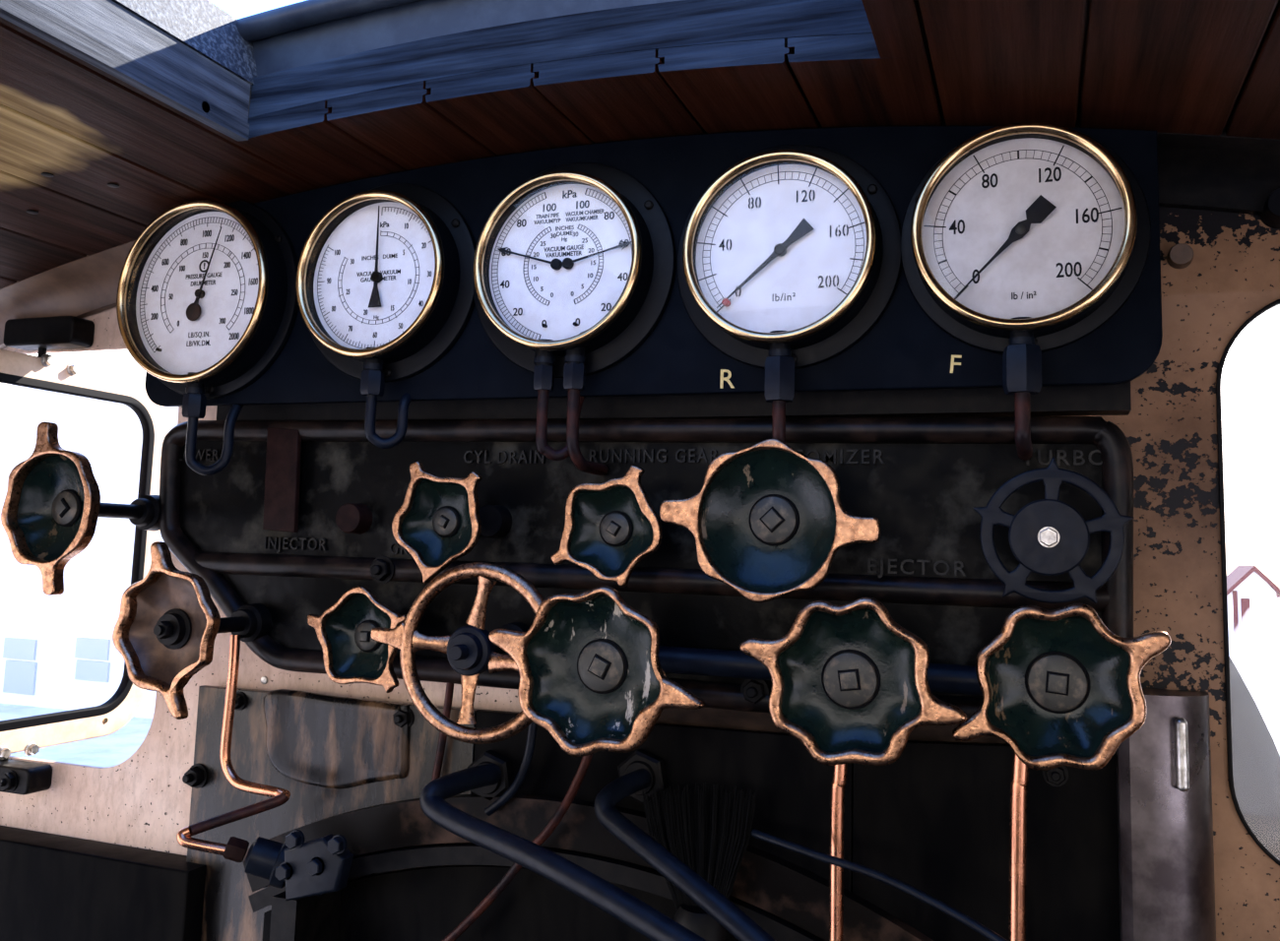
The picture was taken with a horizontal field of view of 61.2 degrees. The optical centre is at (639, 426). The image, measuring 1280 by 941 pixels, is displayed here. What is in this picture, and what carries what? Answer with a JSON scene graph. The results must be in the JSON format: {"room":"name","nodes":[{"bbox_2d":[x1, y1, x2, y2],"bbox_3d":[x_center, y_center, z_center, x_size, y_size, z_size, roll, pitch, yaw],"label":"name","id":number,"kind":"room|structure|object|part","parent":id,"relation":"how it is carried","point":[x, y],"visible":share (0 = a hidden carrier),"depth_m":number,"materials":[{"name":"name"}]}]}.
{"room":"control cabin","nodes":[
{"label":"control cabin","id":0,"kind":"room"},
{"bbox_2d":[0,0,1279,288],"bbox_3d":[-0.422,-0.308,0.088,2.531,0.272,2.200,-1,-7,20],"label":"ceiling","id":1,"kind":"structure","parent":0,"point":[1198,67],"depth_m":0.98,"materials":[{"name":"brown wood"}]},
{"bbox_2d":[26,209,38,214],"bbox_3d":[-0.682,-0.241,1.216,0.012,0.002,0.012,-1,-7,20],"label":"screw","id":2,"kind":"object","parent":1,"relation":"attached to","point":[28,211],"visible":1,"depth_m":1.21,"materials":[{"name":"black metal"}]},
{"bbox_2d":[40,172,54,177],"bbox_3d":[-0.621,-0.264,1.134,0.012,0.002,0.012,-1,-7,20],"label":"screw","id":3,"kind":"object","parent":1,"relation":"attached to","point":[46,174],"visible":1,"depth_m":1.13,"materials":[{"name":"black metal"}]},
{"bbox_2d":[107,183,119,188],"bbox_3d":[-0.573,-0.262,1.178,0.012,0.002,0.012,-1,-7,20],"label":"screw","id":4,"kind":"object","parent":1,"relation":"attached to","point":[112,185],"visible":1,"depth_m":1.18,"materials":[{"name":"black metal"}]},
{"bbox_2d":[0,0,872,141],"bbox_3d":[-0.282,-0.429,0.507,0.690,0.149,1.140,-1,-7,20],"label":"frame","id":5,"kind":"object","parent":1,"relation":"attached to","point":[193,57],"visible":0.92,"depth_m":1.01,"materials":[{"name":"metal"}]},
{"bbox_2d":[0,206,1279,940],"bbox_3d":[-0.055,0.708,1.085,2.600,2.038,0.008,-1,-7,20],"label":"wall","id":6,"kind":"structure","parent":0,"point":[1170,428],"depth_m":0.97,"materials":[{"name":"beige paint"}]},
{"bbox_2d":[0,757,52,794],"bbox_3d":[-0.809,0.432,1.366,0.126,0.050,0.052,-1,-7,20],"label":"latch","id":7,"kind":"object","parent":6,"relation":"in","point":[17,777],"depth_m":1.34,"materials":[{"name":"black metal"}]},
{"bbox_2d":[3,316,94,357],"bbox_3d":[-0.783,-0.115,1.434,0.122,0.055,0.036,-1,-7,20],"label":"latch","id":8,"kind":"object","parent":6,"relation":"in","point":[41,334],"depth_m":1.42,"materials":[{"name":"black metal"}]},
{"bbox_2d":[0,240,134,348],"bbox_3d":[-0.915,-0.113,1.462,0.725,0.273,0.066,-1,-7,20],"label":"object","id":9,"kind":"structure","parent":6,"relation":"attached to","point":[85,287],"depth_m":1.41,"materials":[{"name":"beige paint"}]},
{"bbox_2d":[0,348,168,760],"bbox_3d":[-0.797,0.165,1.420,0.022,0.526,0.435,-1,-7,20],"label":"window","id":10,"kind":"structure","parent":6,"relation":"in","point":[29,735],"depth_m":1.51,"materials":[{"name":"beige metal"}]},
{"bbox_2d":[260,676,267,684],"bbox_3d":[-0.442,0.298,1.274,0.010,0.010,0.002,-1,-7,20],"label":"rivet","id":11,"kind":"object","parent":6,"relation":"attached to","point":[264,680],"visible":1,"depth_m":1.27,"materials":[{"name":"metal"}]},
{"bbox_2d":[186,685,478,940],"bbox_3d":[-0.368,1.010,1.137,0.368,1.431,0.019,-1,-7,20],"label":"plate","id":12,"kind":"object","parent":6,"relation":"attached to","point":[334,755],"visible":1,"depth_m":1.22,"materials":[{"name":"grey metal"}]},
{"bbox_2d":[182,764,208,788],"bbox_3d":[-0.519,0.406,1.254,0.027,0.027,0.022,-1,-7,20],"label":"nut","id":13,"kind":"object","parent":12,"relation":"attached to","point":[196,777],"visible":1,"depth_m":1.25,"materials":[{"name":"black metal"}]},
{"bbox_2d":[234,692,247,710],"bbox_3d":[-0.468,0.317,1.250,0.021,0.021,0.016,-1,-7,20],"label":"nut","id":14,"kind":"object","parent":12,"relation":"attached to","point":[240,701],"visible":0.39,"depth_m":1.25,"materials":[{"name":"black metal"}]},
{"bbox_2d":[392,708,414,727],"bbox_3d":[-0.259,0.316,1.173,0.024,0.024,0.016,-1,-7,20],"label":"nut","id":15,"kind":"object","parent":12,"relation":"attached to","point":[401,718],"visible":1,"depth_m":1.17,"materials":[{"name":"black metal"}]},
{"bbox_2d":[242,793,933,940],"bbox_3d":[-0.062,1.046,1.003,0.855,1.347,0.026,-1,-7,20],"label":"ring","id":16,"kind":"object","parent":6,"relation":"attached to","point":[789,901],"visible":0.55,"depth_m":1.10,"materials":[{"name":"black metal"}]},
{"bbox_2d":[223,830,353,940],"bbox_3d":[-0.352,0.492,1.128,0.155,0.164,0.099,-1,-7,20],"label":"valve","id":17,"kind":"object","parent":16,"relation":"attached to","point":[313,873],"visible":1,"depth_m":1.10,"materials":[{"name":"blue paint"}]},
{"bbox_2d":[176,635,290,855],"bbox_3d":[-0.428,0.339,1.157,0.098,0.222,0.072,-1,-7,20],"label":"copper pipe","id":18,"kind":"object","parent":17,"relation":"attached to","point":[280,797],"visible":1,"depth_m":1.17,"materials":[{"name":"metal"}]},
{"bbox_3d":[-0.099,1.082,1.020,0.724,1.277,0.010,-1,-7,20],"label":"door plate","id":19,"kind":"part","parent":16,"relation":"part of","materials":[{"name":"black metal"}]},
{"bbox_2d":[751,829,1007,940],"bbox_3d":[0.207,0.391,0.892,0.281,0.063,0.011,-4,-9,41],"label":"rod","id":20,"kind":"object","parent":16,"relation":"attached to","point":[908,889],"visible":1,"depth_m":0.90,"materials":[{"name":"blue paint"}]},
{"bbox_2d":[158,416,1133,717],"bbox_3d":[-0.073,0.132,1.132,1.077,0.291,0.050,-1,-7,20],"label":"control panel","id":21,"kind":"object","parent":6,"relation":"attached to","point":[924,480],"visible":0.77,"depth_m":1.09,"materials":[{"name":"metal"}]},
{"bbox_2d":[0,421,160,595],"bbox_3d":[-0.607,0.096,1.234,0.126,0.185,0.167,-1,-7,20],"label":"handwheel","id":22,"kind":"object","parent":21,"relation":"attached to","point":[52,506],"visible":1,"depth_m":1.19,"materials":[{"name":"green metal"}]},
{"bbox_2d":[17,454,84,561],"bbox_3d":[-0.628,0.089,1.180,0.115,0.122,0.036,-1,-7,20],"label":"disc","id":23,"kind":"object","parent":22,"relation":"on","point":[50,487],"depth_m":1.19,"materials":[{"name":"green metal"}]},
{"bbox_2d":[60,498,69,517],"bbox_3d":[-0.635,0.089,1.191,0.022,0.022,0.003,-1,-7,20],"label":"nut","id":24,"kind":"object","parent":22,"relation":"attached to","point":[64,502],"depth_m":1.19,"materials":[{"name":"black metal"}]},
{"bbox_2d":[112,541,271,719],"bbox_3d":[-0.464,0.215,1.175,0.130,0.177,0.150,-1,-7,20],"label":"handwheel","id":25,"kind":"object","parent":21,"relation":"attached to","point":[167,625],"visible":1,"depth_m":1.12,"materials":[{"name":"brown metal"}]},
{"bbox_2d":[128,573,206,685],"bbox_3d":[-0.482,0.209,1.122,0.114,0.121,0.022,-1,-7,20],"label":"disc","id":26,"kind":"object","parent":25,"relation":"on","point":[167,611],"depth_m":1.12,"materials":[{"name":"brown metal"}]},
{"bbox_2d":[262,427,301,532],"bbox_3d":[-0.410,0.060,1.242,0.047,0.121,0.008,-1,-7,20],"label":"strap","id":27,"kind":"object","parent":21,"relation":"attached to","point":[284,445],"visible":1,"depth_m":1.24,"materials":[{"name":"brown leather"}]},
{"bbox_2d":[335,503,372,534],"bbox_3d":[-0.319,0.102,1.204,0.035,0.035,0.022,-1,-7,20],"label":"plug","id":28,"kind":"object","parent":21,"relation":"attached to","point":[351,518],"visible":1,"depth_m":1.20,"materials":[{"name":"brown metal"}]},
{"bbox_2d":[307,585,407,693],"bbox_3d":[-0.283,0.222,1.151,0.120,0.106,0.070,-1,-7,20],"label":"handwheel","id":29,"kind":"object","parent":21,"relation":"attached to","point":[343,630],"visible":0.93,"depth_m":1.14,"materials":[{"name":"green metal"}]},
{"bbox_2d":[324,593,393,678],"bbox_3d":[-0.289,0.218,1.134,0.088,0.091,0.027,-1,-7,20],"label":"disc","id":30,"kind":"object","parent":29,"relation":"on","point":[351,652],"depth_m":1.14,"materials":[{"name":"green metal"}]},
{"bbox_2d":[359,631,370,641],"bbox_3d":[-0.289,0.220,1.138,0.011,0.012,0.003,-1,-7,20],"label":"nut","id":31,"kind":"object","parent":29,"relation":"attached to","point":[364,636],"depth_m":1.13,"materials":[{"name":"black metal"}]},
{"bbox_2d":[370,556,394,583],"bbox_3d":[-0.283,0.155,1.175,0.030,0.030,0.016,-1,-7,20],"label":"bolt","id":32,"kind":"object","parent":21,"relation":"attached to","point":[382,569],"visible":1,"depth_m":1.18,"materials":[{"name":"black metal"}]},
{"bbox_2d":[391,461,482,583],"bbox_3d":[-0.193,0.101,1.127,0.100,0.124,0.080,-1,-7,20],"label":"handwheel","id":33,"kind":"object","parent":21,"relation":"attached to","point":[438,523],"visible":1,"depth_m":1.11,"materials":[{"name":"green metal"}]},
{"bbox_2d":[401,479,471,566],"bbox_3d":[-0.200,0.099,1.107,0.089,0.093,0.029,-1,-7,20],"label":"disc","id":34,"kind":"object","parent":33,"relation":"on","point":[436,514],"depth_m":1.11,"materials":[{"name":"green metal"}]},
{"bbox_2d":[437,514,449,528],"bbox_3d":[-0.202,0.098,1.112,0.014,0.014,0.003,-1,-7,20],"label":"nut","id":35,"kind":"object","parent":33,"relation":"attached to","point":[443,521],"depth_m":1.11,"materials":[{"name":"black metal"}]},
{"bbox_2d":[431,682,453,781],"bbox_3d":[-0.209,0.334,1.147,0.030,0.156,0.012,-4,-8,39],"label":"copper pipe","id":36,"kind":"object","parent":21,"relation":"attached to","point":[449,691],"visible":0.57,"depth_m":1.15,"materials":[{"name":"brown metal"}]},
{"bbox_2d":[370,562,544,744],"bbox_3d":[-0.155,0.219,1.073,0.202,0.170,0.126,-1,-7,20],"label":"handwheel","id":37,"kind":"object","parent":21,"relation":"attached to","point":[470,652],"visible":0.85,"depth_m":1.03,"materials":[{"name":"brown metal"}]},
{"bbox_2d":[479,505,511,538],"bbox_3d":[-0.156,0.100,1.145,0.036,0.036,0.020,-1,-7,20],"label":"plug","id":38,"kind":"object","parent":21,"relation":"attached to","point":[496,520],"visible":0.9,"depth_m":1.14,"materials":[{"name":"black metal"}]},
{"bbox_2d":[484,721,537,816],"bbox_3d":[-0.130,0.331,1.102,0.056,0.130,0.009,-1,-7,20],"label":"curved pipe","id":39,"kind":"object","parent":21,"relation":"attached to","point":[516,785],"visible":0.84,"depth_m":1.09,"materials":[{"name":"black metal"}]},
{"bbox_2d":[488,585,705,757],"bbox_3d":[-0.017,0.221,1.009,0.205,0.148,0.150,-1,-7,20],"label":"handwheel","id":40,"kind":"object","parent":21,"relation":"attached to","point":[592,676],"visible":1,"depth_m":0.96,"materials":[{"name":"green metal"}]},
{"bbox_2d":[526,594,659,744],"bbox_3d":[-0.038,0.213,0.958,0.135,0.136,0.028,-1,-7,20],"label":"disc","id":41,"kind":"object","parent":40,"relation":"on","point":[593,661],"depth_m":0.96,"materials":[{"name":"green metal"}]},
{"bbox_2d":[587,653,611,680],"bbox_3d":[-0.036,0.213,0.961,0.022,0.022,0.003,-1,-7,20],"label":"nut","id":42,"kind":"object","parent":40,"relation":"attached to","point":[599,665],"depth_m":0.96,"materials":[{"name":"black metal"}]},
{"bbox_2d":[550,465,662,587],"bbox_3d":[-0.020,0.098,1.063,0.112,0.115,0.080,-1,-7,20],"label":"handwheel","id":43,"kind":"object","parent":21,"relation":"attached to","point":[610,526],"visible":1,"depth_m":1.04,"materials":[{"name":"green metal"}]},
{"bbox_2d":[570,486,652,575],"bbox_3d":[-0.023,0.101,1.040,0.091,0.090,0.027,-1,-7,20],"label":"disc","id":44,"kind":"object","parent":43,"relation":"on","point":[611,527],"depth_m":1.04,"materials":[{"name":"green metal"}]},
{"bbox_2d":[605,520,621,536],"bbox_3d":[-0.025,0.098,1.045,0.016,0.016,0.003,-1,-7,20],"label":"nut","id":45,"kind":"object","parent":43,"relation":"attached to","point":[612,528],"depth_m":1.04,"materials":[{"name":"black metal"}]},
{"bbox_2d":[740,678,768,703],"bbox_3d":[0.106,0.250,1.020,0.027,0.027,0.016,-1,-7,20],"label":"bolt","id":46,"kind":"object","parent":21,"relation":"attached to","point":[753,690],"visible":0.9,"depth_m":1.02,"materials":[{"name":"black metal"}]},
{"bbox_2d":[659,438,881,602],"bbox_3d":[0.128,0.088,0.997,0.197,0.144,0.105,-1,-7,20],"label":"handwheel","id":47,"kind":"object","parent":21,"relation":"attached to","point":[768,521],"visible":1,"depth_m":0.97,"materials":[{"name":"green metal"}]},
{"bbox_2d":[701,447,835,592],"bbox_3d":[0.117,0.084,0.968,0.131,0.134,0.032,-1,-7,20],"label":"handwheel center","id":48,"kind":"object","parent":47,"relation":"on","point":[768,514],"depth_m":0.97,"materials":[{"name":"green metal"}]},
{"bbox_2d":[759,506,785,532],"bbox_3d":[0.119,0.084,0.973,0.024,0.024,0.003,-1,-7,20],"label":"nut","id":49,"kind":"object","parent":47,"relation":"attached to","point":[772,519],"depth_m":0.97,"materials":[{"name":"grey metal"}]},
{"bbox_2d":[658,645,982,696],"bbox_3d":[0.109,0.223,1.011,0.422,0.026,0.025,-1,-7,20],"label":"pipe","id":50,"kind":"object","parent":21,"relation":"attached to","point":[941,678],"visible":0.21,"depth_m":1.01,"materials":[{"name":"black metal"}]},
{"bbox_2d":[739,597,966,766],"bbox_3d":[0.192,0.213,0.935,0.182,0.135,0.147,-1,-7,20],"label":"handwheel","id":51,"kind":"object","parent":21,"relation":"attached to","point":[850,683],"visible":1,"depth_m":0.89,"materials":[{"name":"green metal"}]},
{"bbox_2d":[837,668,861,691],"bbox_3d":[0.172,0.208,0.888,0.019,0.019,0.003,-1,-7,20],"label":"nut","id":52,"kind":"object","parent":51,"relation":"attached to","point":[849,679],"depth_m":0.89,"materials":[{"name":"grey metal"}]},
{"bbox_2d":[778,608,920,753],"bbox_3d":[0.172,0.206,0.885,0.121,0.122,0.028,-1,-7,20],"label":"handwheel center","id":53,"kind":"object","parent":51,"relation":"on","point":[850,678],"depth_m":0.89,"materials":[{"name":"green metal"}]},
{"bbox_2d":[973,456,1134,603],"bbox_3d":[0.352,0.089,0.926,0.125,0.121,0.082,-1,-7,20],"label":"handwheel","id":54,"kind":"object","parent":21,"relation":"attached to","point":[1048,537],"visible":1,"depth_m":0.89,"materials":[{"name":"blue paint"}]},
{"bbox_2d":[952,603,1171,770],"bbox_3d":[0.343,0.208,0.891,0.159,0.129,0.125,-1,-7,20],"label":"handwheel","id":55,"kind":"object","parent":21,"relation":"attached to","point":[1058,686],"visible":1,"depth_m":0.85,"materials":[{"name":"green metal"}]},
{"bbox_2d":[1045,671,1069,696],"bbox_3d":[0.330,0.203,0.856,0.018,0.018,0.003,-1,-7,20],"label":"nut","id":56,"kind":"object","parent":55,"relation":"attached to","point":[1056,682],"depth_m":0.85,"materials":[{"name":"grey metal"}]},
{"bbox_2d":[986,616,1131,757],"bbox_3d":[0.328,0.203,0.852,0.111,0.115,0.030,-1,-7,20],"label":"handwheel center","id":57,"kind":"object","parent":55,"relation":"on","point":[1057,686],"depth_m":0.85,"materials":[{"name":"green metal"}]},
{"bbox_2d":[144,126,1162,420],"bbox_3d":[-0.058,-0.148,1.142,1.090,0.278,0.086,-1,-7,20],"label":"board","id":58,"kind":"object","parent":6,"relation":"attached to","point":[906,365],"visible":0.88,"depth_m":1.06,"materials":[{"name":"blue paint"}]},
{"bbox_2d":[116,199,298,398],"bbox_3d":[-0.500,-0.151,1.236,0.235,0.235,0.047,-1,-7,20],"label":"gauge","id":59,"kind":"object","parent":58,"relation":"attached to","point":[206,296],"visible":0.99,"depth_m":1.23,"materials":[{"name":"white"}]},
{"bbox_3d":[-0.503,-0.047,1.226,0.019,0.026,0.019,-1,-7,20],"label":"connector stem","id":60,"kind":"part","parent":59,"relation":"part of","materials":[{"name":"black metal"}]},
{"bbox_2d":[182,386,243,475],"bbox_3d":[-0.482,-0.004,1.226,0.070,0.121,0.027,4,-7,-20],"label":"pipe","id":61,"kind":"object","parent":59,"relation":"attached to","point":[193,405],"visible":0.88,"depth_m":1.22,"materials":[{"name":"black metal"}]},
{"bbox_2d":[295,183,476,383],"bbox_3d":[-0.280,-0.159,1.156,0.220,0.220,0.047,-1,-7,20],"label":"gauge","id":62,"kind":"object","parent":58,"relation":"attached to","point":[385,277],"visible":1,"depth_m":1.15,"materials":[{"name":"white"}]},
{"bbox_3d":[-0.282,-0.070,1.147,0.019,0.026,0.019,-1,-7,20],"label":"connector stem","id":63,"kind":"part","parent":62,"relation":"part of","materials":[{"name":"black metal"}]},
{"bbox_2d":[360,363,411,448],"bbox_3d":[-0.265,-0.022,1.149,0.064,0.092,0.025,5,-7,-25],"label":"pipe","id":64,"kind":"object","parent":62,"relation":"attached to","point":[372,382],"visible":0.94,"depth_m":1.14,"materials":[{"name":"black metal"}]},
{"bbox_2d":[473,162,676,379],"bbox_3d":[-0.077,-0.162,1.081,0.223,0.223,0.047,-1,-7,20],"label":"gauge","id":65,"kind":"object","parent":58,"relation":"attached to","point":[577,258],"visible":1,"depth_m":1.08,"materials":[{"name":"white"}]},
{"bbox_3d":[-0.095,-0.073,1.078,0.019,0.026,0.019,-1,-7,20],"label":"connector stem","id":66,"kind":"part","parent":65,"relation":"part of","materials":[{"name":"black metal"}]},
{"bbox_2d":[533,356,584,460],"bbox_3d":[-0.078,-0.018,1.080,0.061,0.105,0.024,5,-7,-28],"label":"pipe","id":67,"kind":"object","parent":65,"relation":"attached to","point":[544,375],"visible":0.7,"depth_m":1.07,"materials":[{"name":"black metal"}]},
{"bbox_3d":[-0.064,-0.073,1.067,0.019,0.026,0.019,-1,-7,20],"label":"connector stem","id":68,"kind":"part","parent":65,"relation":"part of","materials":[{"name":"black metal"}]},
{"bbox_2d":[563,354,608,475],"bbox_3d":[-0.055,-0.010,1.085,0.023,0.113,0.078,-1,-7,20],"label":"pipe","id":69,"kind":"object","parent":65,"relation":"attached to","point":[574,375],"visible":1,"depth_m":1.06,"materials":[{"name":"black metal"}]},
{"bbox_3d":[-0.031,-0.039,1.146,1.002,0.064,0.036,-1,-7,20],"label":"mounting rail","id":70,"kind":"part","parent":58,"relation":"part of","materials":[{"name":"black metal"}]},
{"bbox_2d":[676,145,901,369],"bbox_3d":[0.131,-0.163,1.004,0.216,0.216,0.047,-1,-7,20],"label":"gauge","id":71,"kind":"object","parent":58,"relation":"attached to","point":[797,249],"visible":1,"depth_m":1.00,"materials":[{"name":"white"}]},
{"bbox_2d":[764,348,794,444],"bbox_3d":[0.137,-0.011,1.015,0.030,0.113,0.086,-1,-7,20],"label":"pipe","id":72,"kind":"object","parent":71,"relation":"attached to","point":[779,390],"visible":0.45,"depth_m":0.98,"materials":[{"name":"black metal"}]},
{"bbox_3d":[0.129,-0.074,0.996,0.019,0.026,0.019,-1,-7,20],"label":"connector stem","id":73,"kind":"part","parent":71,"relation":"part of","materials":[{"name":"black metal"}]},
{"bbox_2d":[900,122,1151,354],"bbox_3d":[0.328,-0.168,0.932,0.207,0.207,0.047,-1,-7,20],"label":"gauge","id":74,"kind":"object","parent":58,"relation":"attached to","point":[1039,230],"visible":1,"depth_m":0.93,"materials":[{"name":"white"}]},
{"bbox_2d":[1002,336,1041,460],"bbox_3d":[0.333,-0.023,0.941,0.032,0.099,0.083,-1,-7,20],"label":"pipe","id":75,"kind":"object","parent":74,"relation":"attached to","point":[1021,363],"visible":1,"depth_m":0.91,"materials":[{"name":"black metal"}]},
{"bbox_3d":[0.325,-0.079,0.923,0.019,0.026,0.019,-1,-7,20],"label":"connector stem","id":76,"kind":"part","parent":74,"relation":"part of","materials":[{"name":"black metal"}]},
{"bbox_2d":[655,707,1007,744],"bbox_3d":[0.165,0.288,1.046,0.553,0.063,0.003,-1,-7,20],"label":"strip","id":77,"kind":"object","parent":6,"relation":"attached to","point":[704,717],"visible":0.08,"depth_m":1.07,"materials":[{"name":"brown metal"}]},
{"bbox_2d":[593,119,1080,143],"bbox_3d":[-0.053,-0.259,1.167,1.100,0.099,0.054,-1,-7,20],"label":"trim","id":78,"kind":"structure","parent":6,"relation":"attached to","point":[943,120],"depth_m":1.02,"materials":[{"name":"black metal"}]},
{"bbox_2d":[1116,688,1215,940],"bbox_3d":[0.435,0.570,0.881,0.074,0.693,0.063,-1,-7,20],"label":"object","id":79,"kind":"object","parent":6,"relation":"attached to","point":[1166,854],"visible":1,"depth_m":0.89,"materials":[{"name":"grey metal"}]},
{"bbox_2d":[1166,243,1193,268],"bbox_3d":[0.489,-0.155,0.980,0.021,0.021,0.014,-1,-7,20],"label":"stud","id":80,"kind":"object","parent":6,"relation":"attached to","point":[1180,256],"visible":1,"depth_m":0.97,"materials":[{"name":"beige paint"}]},
{"bbox_2d":[1156,128,1279,214],"bbox_3d":[0.811,-0.138,0.826,0.755,0.278,0.066,-1,-7,20],"label":"trim","id":81,"kind":"structure","parent":6,"relation":"attached to","point":[1223,172],"depth_m":0.95,"materials":[{"name":"black metal"}]},
{"bbox_2d":[1216,299,1279,865],"bbox_3d":[0.702,0.130,0.875,0.414,0.506,0.012,-1,-7,20],"label":"window","id":82,"kind":"structure","parent":6,"relation":"in","point":[1250,319],"depth_m":0.94,"materials":[{"name":"black metal"}]},
{"bbox_2d":[1259,188,1279,228],"bbox_3d":[0.562,-0.192,0.949,0.029,0.029,0.030,-1,-7,20],"label":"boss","id":83,"kind":"object","parent":6,"relation":"attached to","point":[1270,217],"visible":1,"depth_m":0.94,"materials":[{"name":"black metal"}]},
{"bbox_3d":[-0.007,1.007,1.008,0.397,1.430,0.012,-1,-7,20],"label":"plate","id":84,"kind":"object","parent":6,"relation":"attached to","visible":0},
{"bbox_2d":[419,750,706,940],"bbox_3d":[-0.081,0.372,0.939,0.119,0.106,0.441,6,-8,-33],"label":"pipe","id":85,"kind":"object","parent":84,"relation":"attached to","point":[490,775],"visible":1,"depth_m":0.94,"materials":[{"name":"black metal"}]},
{"bbox_2d":[593,748,775,940],"bbox_3d":[0.035,0.375,0.935,0.096,0.138,0.310,5,-7,-25],"label":"pipe","id":86,"kind":"object","parent":84,"relation":"attached to","point":[642,770],"visible":1,"depth_m":0.94,"materials":[{"name":"black metal"}]},
{"bbox_2d":[641,782,756,940],"bbox_3d":[0.051,0.416,1.003,0.116,0.173,0.052,-1,-7,20],"label":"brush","id":87,"kind":"object","parent":86,"relation":"hanging from","point":[669,831],"visible":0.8,"depth_m":1.00,"materials":[{"name":"black"}]},
{"bbox_3d":[0.289,0.997,0.899,0.231,1.441,0.012,-1,-7,20],"label":"plate","id":88,"kind":"object","parent":6,"relation":"attached to","visible":0},
{"bbox_2d":[1042,767,1068,786],"bbox_3d":[0.362,0.304,0.944,0.021,0.021,0.016,-1,-7,20],"label":"nut","id":89,"kind":"object","parent":88,"relation":"attached to","point":[1056,777],"visible":0.84,"depth_m":0.94,"materials":[{"name":"black metal"}]},
{"bbox_3d":[-0.547,1.588,-0.281,2.600,0.050,2.670,-1,-7,20],"label":"floor","id":90,"kind":"structure","parent":0,"visible":0},
{"bbox_2d":[0,826,206,940],"bbox_3d":[-0.797,1.115,1.276,0.595,1.228,0.050,-1,-7,20],"label":"cabinet","id":91,"kind":"object","parent":90,"relation":"on","point":[53,887],"visible":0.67,"depth_m":1.27,"materials":[{"name":"black metal"}]},
{"bbox_2d":[441,754,592,940],"bbox_3d":[-0.175,1.005,1.012,0.239,1.422,0.009,-1,-7,20],"label":"copper pipe","id":92,"kind":"object","parent":90,"relation":"on","point":[581,772],"visible":0.74,"depth_m":1.06,"materials":[{"name":"brown metal"}]},
{"bbox_2d":[829,764,847,940],"bbox_3d":[0.160,0.988,0.896,0.017,1.450,0.012,-1,-7,20],"label":"copper pipe","id":93,"kind":"object","parent":90,"relation":"on","point":[838,785],"visible":0.65,"depth_m":0.96,"materials":[{"name":"orange metal"}]},
{"bbox_2d":[1008,751,1028,940],"bbox_3d":[0.301,0.982,0.845,0.024,1.458,0.014,-1,-7,20],"label":"copper pipe","id":94,"kind":"object","parent":90,"relation":"on","point":[1018,784],"visible":0.71,"depth_m":0.91,"materials":[{"name":"metal"}]},
{"label":"outside","id":95,"kind":"structure","parent":0,"visible":0},
{"bbox_2d":[0,587,1279,767],"bbox_3d":[24.039,11.084,64.868,300.000,0.050,260.000,-1,-7,20],"label":"ground","id":96,"kind":"structure","parent":95,"point":[1259,672],"depth_m":17.46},
{"bbox_2d":[0,384,178,718],"bbox_3d":[-10.462,2.215,20.706,18.000,5.500,4.120,-1,-7,20],"label":"station building","id":97,"kind":"structure","parent":96,"relation":"on","point":[57,652],"depth_m":18.25,"materials":[{"name":"white"}]},
{"bbox_2d":[1226,565,1279,652],"bbox_3d":[22.272,6.606,39.699,1.870,3.015,3.350,-1,-7,20],"label":"house","id":98,"kind":"structure","parent":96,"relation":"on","point":[1251,596],"depth_m":38.37,"materials":[{"name":"white paint"}]},
{"bbox_3d":[21.185,6.897,38.503,0.150,2.102,0.040,-1,-7,20],"label":"corner post","id":99,"kind":"part","parent":98,"relation":"part of","materials":[{"name":"red"}]},
{"bbox_3d":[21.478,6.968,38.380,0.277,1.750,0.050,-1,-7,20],"label":"door","id":100,"kind":"part","parent":98,"relation":"part of","materials":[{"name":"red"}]},
{"bbox_2d":[1229,657,1279,859],"bbox_3d":[0.376,1.582,2.223,1.372,3.186,2.450,-1,-7,20],"label":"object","id":101,"kind":"structure","parent":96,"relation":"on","point":[1255,755],"depth_m":1.00,"materials":[{"name":"grey"}]}
]}

